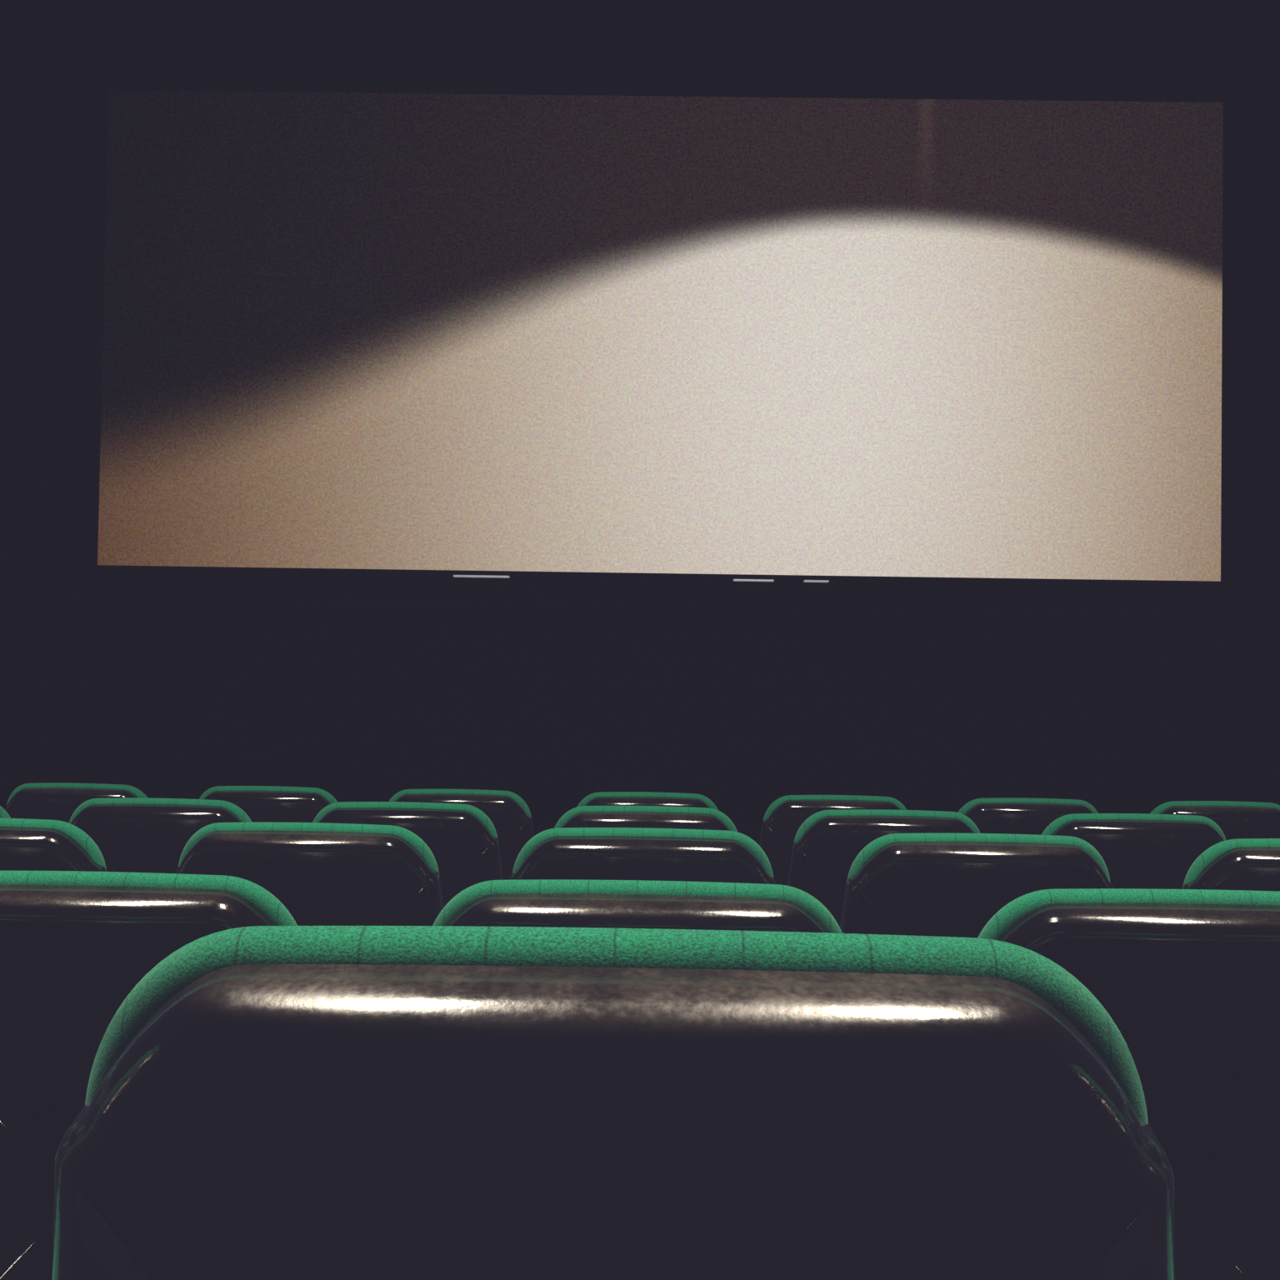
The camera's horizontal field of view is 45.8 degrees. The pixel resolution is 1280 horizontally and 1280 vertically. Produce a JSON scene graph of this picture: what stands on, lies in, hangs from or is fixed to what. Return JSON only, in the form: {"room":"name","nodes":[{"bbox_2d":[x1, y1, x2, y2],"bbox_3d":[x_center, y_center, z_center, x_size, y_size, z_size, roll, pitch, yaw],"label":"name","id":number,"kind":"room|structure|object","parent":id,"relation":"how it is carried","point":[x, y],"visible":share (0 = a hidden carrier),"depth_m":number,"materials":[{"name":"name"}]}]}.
{"room":"movie theater","nodes":[
{"label":"movie theater","id":0,"kind":"room"},
{"bbox_2d":[0,0,1279,826],"bbox_3d":[0.157,-2.257,14.464,15.400,8.400,0.200,1,-2,1],"label":"wall","id":1,"kind":"structure","parent":0,"point":[743,712],"depth_m":14.32,"materials":[{"name":"black paint"}]},
{"bbox_2d":[63,56,1256,619],"bbox_3d":[0.189,-2.743,13.971,10.650,4.910,0.810,1,-2,1],"label":"projection screen","id":2,"kind":"object","parent":1,"relation":"attached to","point":[594,336],"visible":1,"depth_m":13.63,"materials":[{"name":"white fabric"}]},
{"bbox_2d":[532,823,761,844],"bbox_3d":[0.016,1.444,5.314,15.000,0.518,17.900,1,-2,1],"label":"floor","id":3,"kind":"structure","parent":0,"point":[753,832],"depth_m":13.81,"materials":[{"name":"carpet"}]},
{"bbox_2d":[0,805,10,818],"bbox_3d":[-1.642,0.853,3.602,0.545,1.001,0.503,1,-2,1],"label":"seat","id":4,"kind":"object","parent":3,"relation":"on","point":[3,814],"visible":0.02,"depth_m":3.43,"materials":[{"name":"green fabric"}]},
{"bbox_2d":[0,817,106,871],"bbox_3d":[-1.100,0.793,2.649,0.545,1.001,0.503,1,-2,1],"label":"seat","id":5,"kind":"object","parent":3,"relation":"on","point":[25,844],"visible":0.11,"depth_m":2.44,"materials":[{"name":"green fabric"}]},
{"bbox_2d":[4,782,147,823],"bbox_3d":[-1.634,0.918,4.561,0.545,1.001,0.503,1,-2,1],"label":"seat","id":6,"kind":"object","parent":3,"relation":"on","point":[52,801],"visible":0.1,"depth_m":4.34,"materials":[{"name":"green fabric"}]},
{"bbox_2d":[0,870,297,1279],"bbox_3d":[-0.558,0.734,1.685,0.545,1.001,0.503,1,-2,1],"label":"seat","id":7,"kind":"object","parent":3,"relation":"on","point":[74,945],"visible":0.23,"depth_m":1.47,"materials":[{"name":"green fabric"}]},
{"bbox_2d":[69,797,251,873],"bbox_3d":[-1.092,0.861,3.597,0.545,1.001,0.503,1,-2,1],"label":"seat","id":8,"kind":"object","parent":3,"relation":"on","point":[131,834],"visible":0.1,"depth_m":3.38,"materials":[{"name":"green fabric"}]},
{"bbox_2d":[199,785,337,822],"bbox_3d":[-1.084,0.926,4.556,0.545,1.001,0.503,1,-2,1],"label":"seat","id":9,"kind":"object","parent":3,"relation":"on","point":[260,803],"visible":0.08,"depth_m":4.33,"materials":[{"name":"green fabric"}]},
{"bbox_2d":[173,822,443,925],"bbox_3d":[-0.550,0.801,2.643,0.545,1.001,0.503,1,-2,1],"label":"seat","id":10,"kind":"object","parent":3,"relation":"on","point":[323,874],"visible":0.14,"depth_m":2.42,"materials":[{"name":"green fabric"}]},
{"bbox_2d":[312,801,503,907],"bbox_3d":[-0.542,0.869,3.592,0.545,1.001,0.503,1,-2,1],"label":"seat","id":11,"kind":"object","parent":3,"relation":"on","point":[462,840],"visible":0.1,"depth_m":3.38,"materials":[{"name":"green fabric"}]},
{"bbox_2d":[389,789,534,879],"bbox_3d":[-0.534,0.934,4.551,0.545,1.001,0.503,1,-2,1],"label":"seat","id":12,"kind":"object","parent":3,"relation":"on","point":[510,815],"visible":0.11,"depth_m":4.35,"materials":[{"name":"green fabric"}]},
{"bbox_2d":[51,925,1174,1279],"bbox_3d":[-0.015,0.615,0.763,0.545,1.001,0.503,1,-2,1],"label":"seat","id":13,"kind":"object","parent":3,"relation":"on","point":[265,1102],"visible":1,"depth_m":0.54,"materials":[{"name":"green fabric"}]},
{"bbox_2d":[432,880,842,933],"bbox_3d":[-0.008,0.742,1.680,0.545,1.001,0.503,1,-2,1],"label":"seat","id":14,"kind":"object","parent":3,"relation":"on","point":[549,903],"visible":0.14,"depth_m":1.47,"materials":[{"name":"green fabric"}]},
{"bbox_2d":[510,827,775,884],"bbox_3d":[0.000,0.809,2.638,0.545,1.001,0.503,1,-2,1],"label":"seat","id":15,"kind":"object","parent":3,"relation":"on","point":[562,853],"visible":0.12,"depth_m":2.42,"materials":[{"name":"green fabric"}]},
{"bbox_2d":[554,805,737,831],"bbox_3d":[0.008,0.877,3.587,0.545,1.001,0.503,1,-2,1],"label":"seat","id":16,"kind":"object","parent":3,"relation":"on","point":[645,817],"visible":0.06,"depth_m":3.37,"materials":[{"name":"green fabric"}]},
{"bbox_2d":[577,791,717,809],"bbox_3d":[0.016,0.942,4.545,0.545,1.001,0.503,1,-2,1],"label":"seat","id":17,"kind":"object","parent":3,"relation":"on","point":[606,798],"visible":0.08,"depth_m":4.34,"materials":[{"name":"green fabric"}]},
{"bbox_2d":[759,795,906,885],"bbox_3d":[0.566,0.950,4.540,0.545,1.001,0.503,1,-2,1],"label":"seat","id":18,"kind":"object","parent":3,"relation":"on","point":[784,817],"visible":0.11,"depth_m":4.34,"materials":[{"name":"green fabric"}]},
{"bbox_2d":[787,809,979,926],"bbox_3d":[0.558,0.885,3.582,0.545,1.001,0.503,1,-2,1],"label":"seat","id":19,"kind":"object","parent":3,"relation":"on","point":[826,846],"visible":0.1,"depth_m":3.38,"materials":[{"name":"green fabric"}]},
{"bbox_2d":[840,833,1114,938],"bbox_3d":[0.550,0.817,2.633,0.545,1.001,0.503,1,-2,1],"label":"seat","id":20,"kind":"object","parent":3,"relation":"on","point":[909,884],"visible":0.16,"depth_m":2.42,"materials":[{"name":"green fabric"}]},
{"bbox_2d":[958,797,1098,834],"bbox_3d":[1.116,0.959,4.535,0.545,1.001,0.503,1,-2,1],"label":"seat","id":21,"kind":"object","parent":3,"relation":"on","point":[1007,815],"visible":0.1,"depth_m":4.31,"materials":[{"name":"green fabric"}]},
{"bbox_2d":[977,888,1279,1279],"bbox_3d":[0.542,0.750,1.675,0.545,1.001,0.503,1,-2,1],"label":"seat","id":22,"kind":"object","parent":3,"relation":"on","point":[1189,979],"visible":0.41,"depth_m":1.46,"materials":[{"name":"green fabric"}]},
{"bbox_2d":[1041,813,1225,889],"bbox_3d":[1.108,0.893,3.576,0.545,1.001,0.503,1,-2,1],"label":"seat","id":23,"kind":"object","parent":3,"relation":"on","point":[1138,851],"visible":0.12,"depth_m":3.35,"materials":[{"name":"green fabric"}]},
{"bbox_2d":[1150,800,1279,839],"bbox_3d":[1.666,0.967,4.530,0.545,1.001,0.503,1,-2,1],"label":"seat","id":24,"kind":"object","parent":3,"relation":"on","point":[1237,820],"visible":0.12,"depth_m":4.30,"materials":[{"name":"green fabric"}]},
{"bbox_2d":[1182,838,1279,891],"bbox_3d":[1.100,0.825,2.628,0.545,1.001,0.503,1,-2,1],"label":"seat","id":25,"kind":"object","parent":3,"relation":"on","point":[1248,864],"visible":0.03,"depth_m":2.42,"materials":[{"name":"green fabric"}]}
]}

